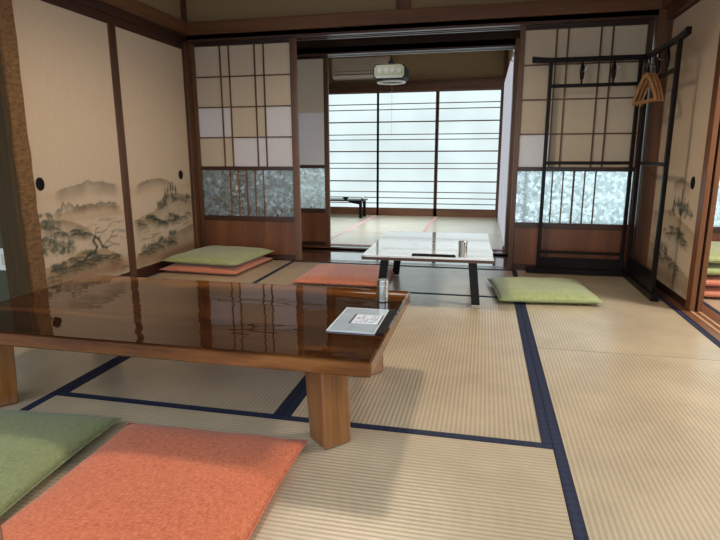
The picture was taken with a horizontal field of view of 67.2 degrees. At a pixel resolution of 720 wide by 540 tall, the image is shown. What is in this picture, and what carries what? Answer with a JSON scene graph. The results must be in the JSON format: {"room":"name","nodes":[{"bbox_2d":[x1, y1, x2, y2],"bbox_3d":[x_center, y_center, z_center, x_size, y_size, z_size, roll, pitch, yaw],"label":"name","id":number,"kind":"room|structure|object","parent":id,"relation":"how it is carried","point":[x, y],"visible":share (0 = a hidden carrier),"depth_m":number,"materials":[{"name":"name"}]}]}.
{"room":"japanese tatami room","nodes":[
{"label":"japanese tatami room","id":0,"kind":"room"},
{"bbox_2d":[0,231,9,301],"bbox_3d":[-2.764,-0.859,2.110,1.330,2.600,1.860,3,12,12],"label":"wall","id":1,"kind":"structure","parent":0,"point":[4,290],"depth_m":3.05,"materials":[{"name":"grey paint"}]},
{"bbox_2d":[0,248,5,269],"bbox_3d":[-1.976,-0.059,3.005,0.072,0.124,0.010,3,12,12],"label":"wall outlet","id":2,"kind":"object","parent":1,"relation":"attached to","point":[2,260],"visible":0.39,"depth_m":3.00,"materials":[{"name":"white plastic"}]},
{"bbox_2d":[0,254,4,264],"bbox_3d":[-1.977,-0.058,3.001,0.024,0.060,0.002,3,12,12],"label":"socket","id":3,"kind":"object","parent":2,"relation":"attached to","point":[2,261],"depth_m":3.00,"materials":[{"name":"beige plastic"}]},
{"bbox_2d":[0,53,31,298],"bbox_3d":[-1.886,-1.000,2.769,0.126,2.600,0.031,3,12,12],"label":"trim","id":4,"kind":"structure","parent":1,"relation":"attached to","point":[11,221],"depth_m":2.90,"materials":[{"name":"brown wood"}]},
{"bbox_2d":[138,0,180,18],"bbox_3d":[-1.691,-1.210,3.758,0.120,2.600,1.900,3,12,12],"label":"wall","id":5,"kind":"structure","parent":0,"point":[171,7],"depth_m":4.21,"materials":[{"name":"beige paint"}]},
{"bbox_2d":[0,0,46,291],"bbox_3d":[-1.861,-1.017,2.845,0.116,2.600,0.131,3,12,12],"label":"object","id":6,"kind":"structure","parent":5,"relation":"attached to","point":[9,52],"depth_m":2.89,"materials":[{"name":"brown wood"}]},
{"bbox_2d":[12,0,132,287],"bbox_3d":[-1.755,-0.697,3.350,0.028,1.754,0.865,3,12,12],"label":"door","id":7,"kind":"structure","parent":5,"relation":"in","point":[67,72],"depth_m":3.31,"materials":[{"name":"beige paper"}]},
{"bbox_2d":[49,0,186,46],"bbox_3d":[-1.652,-1.696,3.630,0.090,0.093,1.710,3,12,12],"label":"trim","id":8,"kind":"structure","parent":5,"relation":"attached to","point":[95,8],"depth_m":3.69,"materials":[{"name":"brown wood"}]},
{"bbox_2d":[97,0,188,35],"bbox_3d":[-1.623,-1.788,3.604,0.090,0.097,1.710,3,12,12],"label":"trim","id":9,"kind":"structure","parent":5,"relation":"attached to","point":[137,8],"depth_m":3.90,"materials":[{"name":"brown wood"}]},
{"bbox_2d":[110,22,195,276],"bbox_3d":[-1.559,-0.878,4.199,0.028,1.754,0.915,3,12,12],"label":"door","id":10,"kind":"structure","parent":5,"relation":"in","point":[149,71],"depth_m":4.12,"materials":[{"name":"beige paper"}]},
{"bbox_2d":[135,263,173,276],"bbox_3d":[-1.656,0.068,4.032,0.060,0.075,1.760,3,12,12],"label":"trim","id":11,"kind":"structure","parent":5,"relation":"attached to","point":[155,270],"depth_m":4.15,"materials":[{"name":"brown wood"}]},
{"bbox_2d":[180,0,201,248],"bbox_3d":[-1.462,-1.388,4.595,0.090,2.600,0.110,3,12,12],"label":"trim","id":12,"kind":"structure","parent":5,"relation":"attached to","point":[186,49],"depth_m":4.60,"materials":[{"name":"brown wood"}]},
{"bbox_2d":[189,38,301,259],"bbox_3d":[-0.957,-0.989,4.587,0.928,1.809,0.028,3,12,12],"label":"door","id":13,"kind":"structure","parent":5,"relation":"in","point":[245,92],"depth_m":4.57,"materials":[{"name":"brown wood"}]},
{"bbox_2d":[186,0,542,21],"bbox_3d":[1.367,-2.219,3.801,5.860,0.660,0.060,3,12,12],"label":"wall","id":14,"kind":"structure","parent":0,"point":[197,10],"depth_m":4.25,"materials":[{"name":"beige paint"}]},
{"bbox_2d":[396,0,410,9],"bbox_3d":[0.325,-2.259,3.992,0.110,0.655,0.020,3,12,12],"label":"trim","id":15,"kind":"structure","parent":14,"relation":"attached to","point":[400,4],"depth_m":4.04,"materials":[{"name":"brown wood"}]},
{"bbox_2d":[186,10,658,42],"bbox_3d":[0.326,-1.830,4.130,3.540,0.048,0.170,3,12,12],"label":"trim","id":16,"kind":"structure","parent":14,"relation":"attached to","point":[502,24],"depth_m":4.05,"materials":[{"name":"brown wood"}]},
{"bbox_2d":[187,0,662,35],"bbox_3d":[0.312,-1.888,4.055,3.540,0.097,0.095,3,12,12],"label":"trim","id":17,"kind":"structure","parent":14,"relation":"attached to","point":[545,7],"depth_m":3.97,"materials":[{"name":"brown wood"}]},
{"bbox_2d":[507,19,654,270],"bbox_3d":[1.602,-0.876,4.019,0.890,1.809,0.028,3,12,12],"label":"door","id":18,"kind":"structure","parent":14,"relation":"in","point":[583,210],"depth_m":4.00,"materials":[{"name":"brown wood"}]},
{"bbox_2d":[631,0,671,263],"bbox_3d":[2.084,-1.231,3.809,0.100,2.600,0.110,3,12,12],"label":"trim","id":19,"kind":"structure","parent":14,"relation":"attached to","point":[662,28],"depth_m":3.85,"materials":[{"name":"brown wood"}]},
{"bbox_2d":[302,248,507,265],"bbox_3d":[0.801,-0.039,4.782,7.200,0.112,0.560,3,12,12],"label":"floor","id":20,"kind":"structure","parent":0,"point":[499,260],"depth_m":4.92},
{"bbox_2d":[302,244,507,255],"bbox_3d":[-0.387,-0.220,5.396,3.600,0.057,0.160,3,12,12],"label":"trim","id":21,"kind":"structure","parent":20,"relation":"on","point":[332,246],"depth_m":5.30,"materials":[{"name":"brown wood"}]},
{"bbox_2d":[297,30,519,48],"bbox_3d":[-0.610,-2.420,4.992,4.150,0.750,0.060,3,12,12],"label":"wall","id":22,"kind":"structure","parent":0,"point":[506,34],"depth_m":4.79,"materials":[{"name":"brown wood"}]},
{"bbox_2d":[297,56,330,244],"bbox_3d":[-0.742,-1.143,5.312,0.915,1.809,0.028,3,12,12],"label":"door","id":23,"kind":"structure","parent":22,"relation":"in","point":[313,74],"depth_m":5.23,"materials":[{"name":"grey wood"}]},
{"bbox_2d":[297,39,515,56],"bbox_3d":[-0.389,-2.014,5.031,3.600,0.060,0.150,3,12,12],"label":"trim","id":24,"kind":"structure","parent":22,"relation":"attached to","point":[499,44],"depth_m":4.80,"materials":[{"name":"brown wood"}]},
{"bbox_2d":[328,50,503,83],"bbox_3d":[0.271,-2.969,7.700,3.650,0.600,0.080,3,12,12],"label":"wall","id":25,"kind":"structure","parent":0,"point":[469,64],"depth_m":7.47,"materials":[{"name":"beige paint"}]},
{"bbox_2d":[332,55,390,80],"bbox_3d":[0.019,-2.841,7.630,0.800,0.290,0.216,3,12,12],"label":"air conditioner","id":26,"kind":"object","parent":25,"relation":"attached to","point":[359,67],"visible":0.72,"depth_m":7.55,"materials":[{"name":"plastic"}]},
{"bbox_2d":[329,89,502,217],"bbox_3d":[0.233,-1.677,7.893,3.505,1.753,0.032,3,12,12],"label":"window","id":27,"kind":"structure","parent":25,"relation":"in","point":[440,158],"depth_m":7.76,"materials":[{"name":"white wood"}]},
{"bbox_2d":[329,78,505,93],"bbox_3d":[0.229,-2.594,7.700,3.600,0.135,0.090,3,12,12],"label":"trim","id":28,"kind":"structure","parent":25,"relation":"attached to","point":[492,83],"depth_m":7.52,"materials":[{"name":"brown wood"}]},
{"bbox_2d":[508,50,512,67],"bbox_3d":[1.740,-2.580,6.012,0.080,0.670,2.910,3,12,12],"label":"wall","id":29,"kind":"structure","parent":0,"point":[510,51],"depth_m":6.80,"materials":[{"name":"beige paint"}]},
{"bbox_2d":[496,50,508,217],"bbox_3d":[1.972,-1.958,7.446,0.075,2.481,0.085,3,12,12],"label":"trim","id":30,"kind":"structure","parent":29,"relation":"attached to","point":[506,52],"depth_m":7.37,"materials":[{"name":"brown wood"}]},
{"bbox_2d":[498,50,513,243],"bbox_3d":[1.657,-1.365,6.190,0.018,1.780,2.680,3,12,12],"label":"window","id":31,"kind":"structure","parent":29,"relation":"in","point":[508,83],"depth_m":5.85,"materials":[{"name":"white paper"}]},
{"bbox_2d":[504,38,519,252],"bbox_3d":[1.359,-1.060,4.825,0.058,1.850,0.160,3,12,12],"label":"trim","id":32,"kind":"structure","parent":29,"relation":"attached to","point":[517,42],"depth_m":4.75,"materials":[{"name":"brown wood"}]},
{"bbox_3d":[-0.271,-3.030,6.398,4.150,0.060,3.180,3,12,12],"label":"ceiling","id":33,"kind":"structure","parent":0,"visible":0},
{"bbox_2d":[373,55,408,135],"bbox_3d":[0.353,-2.216,6.095,0.356,1.380,0.322,3,12,12],"label":"pendant lamp","id":34,"kind":"object","parent":33,"relation":"hanging from","point":[391,73],"visible":0.99,"depth_m":5.96,"materials":[{"name":"white glass"}]},
{"bbox_3d":[-0.059,0.768,1.065,7.200,0.075,7.000,3,12,12],"label":"floor","id":35,"kind":"structure","parent":0,"visible":0},
{"bbox_2d":[0,521,2,539],"bbox_3d":[-0.563,-0.533,0.544,0.090,2.600,0.090,3,12,12],"label":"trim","id":36,"kind":"structure","parent":35,"relation":"on","point":[1,534],"depth_m":0.77,"materials":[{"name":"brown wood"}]},
{"bbox_2d":[0,347,123,410],"bbox_3d":[-1.589,0.470,2.194,0.899,0.043,1.798,3,12,12],"label":"mat","id":37,"kind":"object","parent":35,"relation":"on","point":[42,374],"visible":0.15,"depth_m":2.30,"materials":[{"name":"beige wicker"}]},
{"bbox_2d":[63,356,305,414],"bbox_3d":[-0.513,0.327,2.858,0.899,0.043,1.798,3,12,12],"label":"mat","id":38,"kind":"object","parent":35,"relation":"on","point":[271,391],"visible":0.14,"depth_m":2.15,"materials":[{"name":"beige wicker"}]},
{"bbox_2d":[145,260,294,282],"bbox_3d":[-1.192,0.106,3.912,0.899,0.043,1.798,3,12,12],"label":"mat","id":39,"kind":"object","parent":35,"relation":"on","point":[255,274],"visible":0.07,"depth_m":4.13,"materials":[{"name":"beige wicker"}]},
{"bbox_2d":[159,256,272,274],"bbox_3d":[-1.153,-0.057,4.428,0.664,0.061,0.664,3,12,15],"label":"floor cushion","id":40,"kind":"object","parent":39,"relation":"on","point":[179,267],"visible":0.6,"depth_m":4.17,"materials":[{"name":"orange fabric"}]},
{"bbox_2d":[162,245,272,265],"bbox_3d":[-1.139,-0.126,4.431,0.654,0.074,0.654,4,12,17],"label":"floor cushion","id":41,"kind":"object","parent":40,"relation":"on","point":[219,255],"visible":1,"depth_m":4.24,"materials":[{"name":"green fabric"}]},
{"bbox_2d":[0,391,573,539],"bbox_3d":[-0.372,0.620,1.473,1.798,0.043,0.899,3,12,12],"label":"mat","id":42,"kind":"object","parent":35,"relation":"on","point":[386,482],"visible":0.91,"depth_m":1.52,"materials":[{"name":"beige wicker"}]},
{"bbox_2d":[0,409,120,516],"bbox_3d":[-1.159,0.547,1.560,0.634,0.065,0.624,2,12,8],"label":"floor cushion","id":43,"kind":"object","parent":42,"relation":"on","point":[33,445],"visible":1,"depth_m":1.60,"materials":[{"name":"green fabric"}]},
{"bbox_2d":[1,422,307,539],"bbox_3d":[-0.522,0.574,1.435,0.614,0.061,0.624,2,12,11],"label":"floor cushion","id":44,"kind":"object","parent":42,"relation":"on","point":[147,481],"visible":0.99,"depth_m":1.38,"materials":[{"name":"orange fabric"}]},
{"bbox_2d":[0,275,409,448],"bbox_3d":[-0.643,0.298,2.112,1.570,0.324,0.830,3,12,12],"label":"table","id":45,"kind":"object","parent":42,"relation":"on","point":[254,325],"visible":0.92,"depth_m":1.85,"materials":[{"name":"brown wood"}]},
{"bbox_2d":[326,307,396,334],"bbox_3d":[0.013,0.174,1.890,0.192,0.005,0.278,3,12,12],"label":"menu","id":46,"kind":"object","parent":45,"relation":"on","point":[351,320],"visible":1,"depth_m":1.87,"materials":[{"name":"grey paper"}]},
{"bbox_2d":[354,316,377,322],"bbox_3d":[0.025,0.171,1.892,0.074,0.001,0.076,3,12,12],"label":"print","id":47,"kind":"object","parent":46,"relation":"on","point":[357,319],"depth_m":1.89},
{"bbox_2d":[377,278,388,302],"bbox_3d":[0.090,0.081,2.132,0.047,0.088,0.047,3,12,12],"label":"shaker","id":48,"kind":"object","parent":45,"relation":"on","point":[382,284],"visible":1,"depth_m":2.12,"materials":[{"name":"metal"}]},
{"bbox_2d":[258,261,512,297],"bbox_3d":[0.224,0.073,4.049,1.798,0.043,0.899,3,12,12],"label":"mat","id":49,"kind":"object","parent":35,"relation":"on","point":[451,281],"visible":0.38,"depth_m":3.97,"materials":[{"name":"beige wicker"}]},
{"bbox_2d":[292,264,393,286],"bbox_3d":[-0.088,0.028,4.022,0.664,0.057,0.644,3,12,12],"label":"floor cushion","id":50,"kind":"object","parent":49,"relation":"on","point":[327,274],"visible":0.85,"depth_m":3.86,"materials":[{"name":"orange fabric"}]},
{"bbox_2d":[361,231,493,306],"bbox_3d":[0.484,-0.028,3.658,0.763,0.314,1.040,2,12,11],"label":"table","id":51,"kind":"object","parent":49,"relation":"on","point":[396,246],"visible":0.88,"depth_m":3.41,"materials":[{"name":"wood"}]},
{"bbox_2d":[411,250,456,256],"bbox_3d":[0.444,-0.102,3.218,0.256,0.014,0.178,3,12,12],"label":"menu","id":52,"kind":"object","parent":51,"relation":"on","point":[417,252],"visible":1,"depth_m":3.21,"materials":[{"name":"white paper"}]},
{"bbox_2d":[458,240,467,257],"bbox_3d":[0.590,-0.121,3.111,0.051,0.095,0.051,3,12,12],"label":"shaker","id":53,"kind":"object","parent":51,"relation":"on","point":[462,250],"visible":1,"depth_m":3.09,"materials":[{"name":"metal"}]},
{"bbox_2d":[271,258,525,270],"bbox_3d":[0.356,-0.029,4.531,3.640,0.049,0.120,3,12,12],"label":"trim","id":54,"kind":"structure","parent":35,"relation":"on","point":[303,259],"depth_m":4.53,"materials":[{"name":"brown wood"}]},
{"bbox_2d":[283,293,551,443],"bbox_3d":[0.365,0.366,2.663,0.899,0.043,1.798,3,12,12],"label":"mat","id":55,"kind":"object","parent":35,"relation":"on","point":[451,365],"visible":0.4,"depth_m":2.21,"materials":[{"name":"beige wicker"}]},
{"bbox_2d":[512,270,719,360],"bbox_3d":[1.441,0.222,3.328,0.899,0.043,1.798,3,12,12],"label":"mat","id":56,"kind":"object","parent":35,"relation":"on","point":[628,322],"visible":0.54,"depth_m":2.90,"materials":[{"name":"beige wicker"}]},
{"bbox_2d":[487,277,604,303],"bbox_3d":[1.177,0.123,3.530,0.619,0.069,0.584,1,12,6],"label":"floor cushion","id":57,"kind":"object","parent":56,"relation":"on","point":[510,289],"visible":1,"depth_m":3.36,"materials":[{"name":"green fabric"}]},
{"bbox_2d":[526,26,691,301],"bbox_3d":[1.533,-0.661,3.588,0.780,1.576,0.825,3,12,12],"label":"coat rack","id":58,"kind":"object","parent":56,"relation":"on","point":[643,278],"visible":1,"depth_m":3.83,"materials":[{"name":"black paint"}]},
{"bbox_2d":[631,63,656,105],"bbox_3d":[1.818,-1.189,3.449,0.014,0.252,0.350,1,12,4],"label":"clothes hanger","id":59,"kind":"object","parent":58,"relation":"hanging from","point":[646,75],"visible":1,"depth_m":3.43,"materials":[{"name":"brown wood"}]},
{"bbox_2d":[636,64,659,105],"bbox_3d":[1.846,-1.191,3.458,0.014,0.252,0.350,1,12,5],"label":"clothes hanger","id":60,"kind":"object","parent":58,"relation":"hanging from","point":[650,73],"visible":0.91,"depth_m":3.43,"materials":[{"name":"brown wood"}]},
{"bbox_2d":[640,63,663,105],"bbox_3d":[1.875,-1.193,3.467,0.014,0.252,0.350,1,12,6],"label":"clothes hanger","id":61,"kind":"object","parent":58,"relation":"hanging from","point":[654,73],"visible":0.83,"depth_m":3.42,"materials":[{"name":"brown wood"}]},
{"bbox_2d":[530,347,719,539],"bbox_3d":[1.044,0.587,1.610,0.899,0.043,1.798,3,12,12],"label":"mat","id":62,"kind":"object","parent":35,"relation":"on","point":[635,439],"visible":0.87,"depth_m":1.72,"materials":[{"name":"beige wicker"}]},
{"bbox_2d":[655,286,719,341],"bbox_3d":[1.758,0.437,2.304,0.180,0.052,3.700,3,12,12],"label":"trim","id":63,"kind":"structure","parent":35,"relation":"on","point":[709,320],"depth_m":3.03,"materials":[{"name":"brown wood"}]},
{"bbox_2d":[645,0,719,310],"bbox_3d":[2.010,-0.729,3.382,0.028,1.784,0.940,3,12,12],"label":"door","id":64,"kind":"structure","parent":63,"relation":"on","point":[697,112],"depth_m":3.24,"materials":[{"name":"beige paper"}]},
{"bbox_2d":[695,117,719,311],"bbox_3d":[2.050,-0.728,3.373,0.026,1.784,0.940,3,12,12],"label":"door","id":65,"kind":"structure","parent":63,"relation":"on","point":[715,179],"depth_m":3.02,"materials":[{"name":"red wood"}]},
{"bbox_2d":[703,297,719,314],"bbox_3d":[2.494,0.269,3.094,0.899,0.043,1.798,3,12,12],"label":"mat","id":66,"kind":"object","parent":35,"relation":"on","point":[713,303],"visible":0.08,"depth_m":3.31,"materials":[{"name":"beige wicker"}]},
{"bbox_2d":[704,286,719,296],"bbox_3d":[2.423,0.093,3.639,0.644,0.075,0.644,3,12,12],"label":"floor cushion","id":67,"kind":"object","parent":66,"relation":"on","point":[710,291],"visible":0.09,"depth_m":3.39,"materials":[{"name":"orange fabric"}]},
{"bbox_2d":[706,275,719,285],"bbox_3d":[2.433,0.024,3.622,0.644,0.075,0.644,2,12,12],"label":"floor cushion","id":68,"kind":"object","parent":67,"relation":"on","point":[711,280],"visible":0.09,"depth_m":3.38,"materials":[{"name":"orange fabric"}]},
{"bbox_2d":[707,263,719,274],"bbox_3d":[2.422,-0.047,3.609,0.644,0.078,0.644,2,12,11],"label":"floor cushion","id":69,"kind":"object","parent":68,"relation":"on","point":[713,268],"visible":0.16,"depth_m":3.36,"materials":[{"name":"green fabric"}]},
{"bbox_2d":[709,241,719,262],"bbox_3d":[2.432,-0.121,3.591,0.644,0.082,0.644,2,12,11],"label":"floor cushion","id":70,"kind":"object","parent":69,"relation":"on","point":[714,257],"visible":0.16,"depth_m":3.39,"materials":[{"name":"green fabric"}]},
{"bbox_3d":[-0.249,-0.498,7.003,4.150,0.096,3.040,3,12,12],"label":"floor","id":71,"kind":"structure","parent":0,"visible":0},
{"bbox_2d":[331,222,361,238],"bbox_3d":[-0.610,-0.447,6.426,0.899,0.043,1.798,3,12,12],"label":"mat","id":72,"kind":"object","parent":71,"relation":"on","point":[337,228],"visible":0.1,"depth_m":6.69,"materials":[{"name":"beige fabric"}]},
{"bbox_2d":[330,214,374,221],"bbox_3d":[-0.311,-0.722,7.719,0.899,0.043,0.899,3,12,12],"label":"mat","id":73,"kind":"object","parent":71,"relation":"on","point":[334,217],"visible":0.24,"depth_m":7.64,"materials":[{"name":"white wicker"}]},
{"bbox_2d":[330,198,367,217],"bbox_3d":[-0.348,-0.900,7.842,0.880,0.254,0.300,3,12,12],"label":"table","id":74,"kind":"object","parent":73,"relation":"on","point":[351,200],"visible":0.53,"depth_m":7.67,"materials":[{"name":"black paint"}]},
{"bbox_2d":[345,215,434,232],"bbox_3d":[0.466,-0.591,7.091,0.899,0.043,1.798,3,12,12],"label":"mat","id":75,"kind":"object","parent":71,"relation":"on","point":[377,223],"visible":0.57,"depth_m":6.97,"materials":[{"name":"white wicker"}]},
{"bbox_2d":[331,232,503,249],"bbox_3d":[0.607,-0.298,5.705,1.798,0.043,0.899,3,12,12],"label":"mat","id":76,"kind":"object","parent":71,"relation":"on","point":[346,238],"visible":0.19,"depth_m":5.73,"materials":[{"name":"white wicker"}]},
{"bbox_2d":[424,217,499,235],"bbox_3d":[1.344,-0.552,6.896,0.899,0.043,1.798,3,12,12],"label":"mat","id":77,"kind":"object","parent":71,"relation":"on","point":[489,226],"visible":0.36,"depth_m":6.84,"materials":[{"name":"white wicker"}]},
{"bbox_2d":[497,216,503,248],"bbox_3d":[1.660,-0.478,6.372,0.050,0.031,2.690,3,12,12],"label":"baseboard","id":78,"kind":"structure","parent":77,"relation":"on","point":[502,244],"depth_m":5.88,"materials":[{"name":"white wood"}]},
{"bbox_3d":[2.327,-0.836,3.873,0.300,1.800,0.060,3,12,12],"label":"wall","id":79,"kind":"structure","parent":0,"visible":0},
{"bbox_2d":[712,180,719,241],"bbox_3d":[2.909,-0.818,3.730,0.900,1.809,0.028,3,12,12],"label":"door","id":80,"kind":"structure","parent":79,"relation":"in","point":[716,228],"depth_m":3.90,"materials":[{"name":"white paper"}]},
{"bbox_3d":[1.745,-0.854,2.033,0.120,2.600,3.700,3,12,12],"label":"wall","id":81,"kind":"structure","parent":0,"visible":0},
{"bbox_2d":[663,0,697,19],"bbox_3d":[1.814,-1.497,2.353,0.140,0.165,2.700,3,12,12],"label":"trim","id":82,"kind":"structure","parent":81,"relation":"attached to","point":[673,8],"depth_m":3.48,"materials":[{"name":"brown wood"}]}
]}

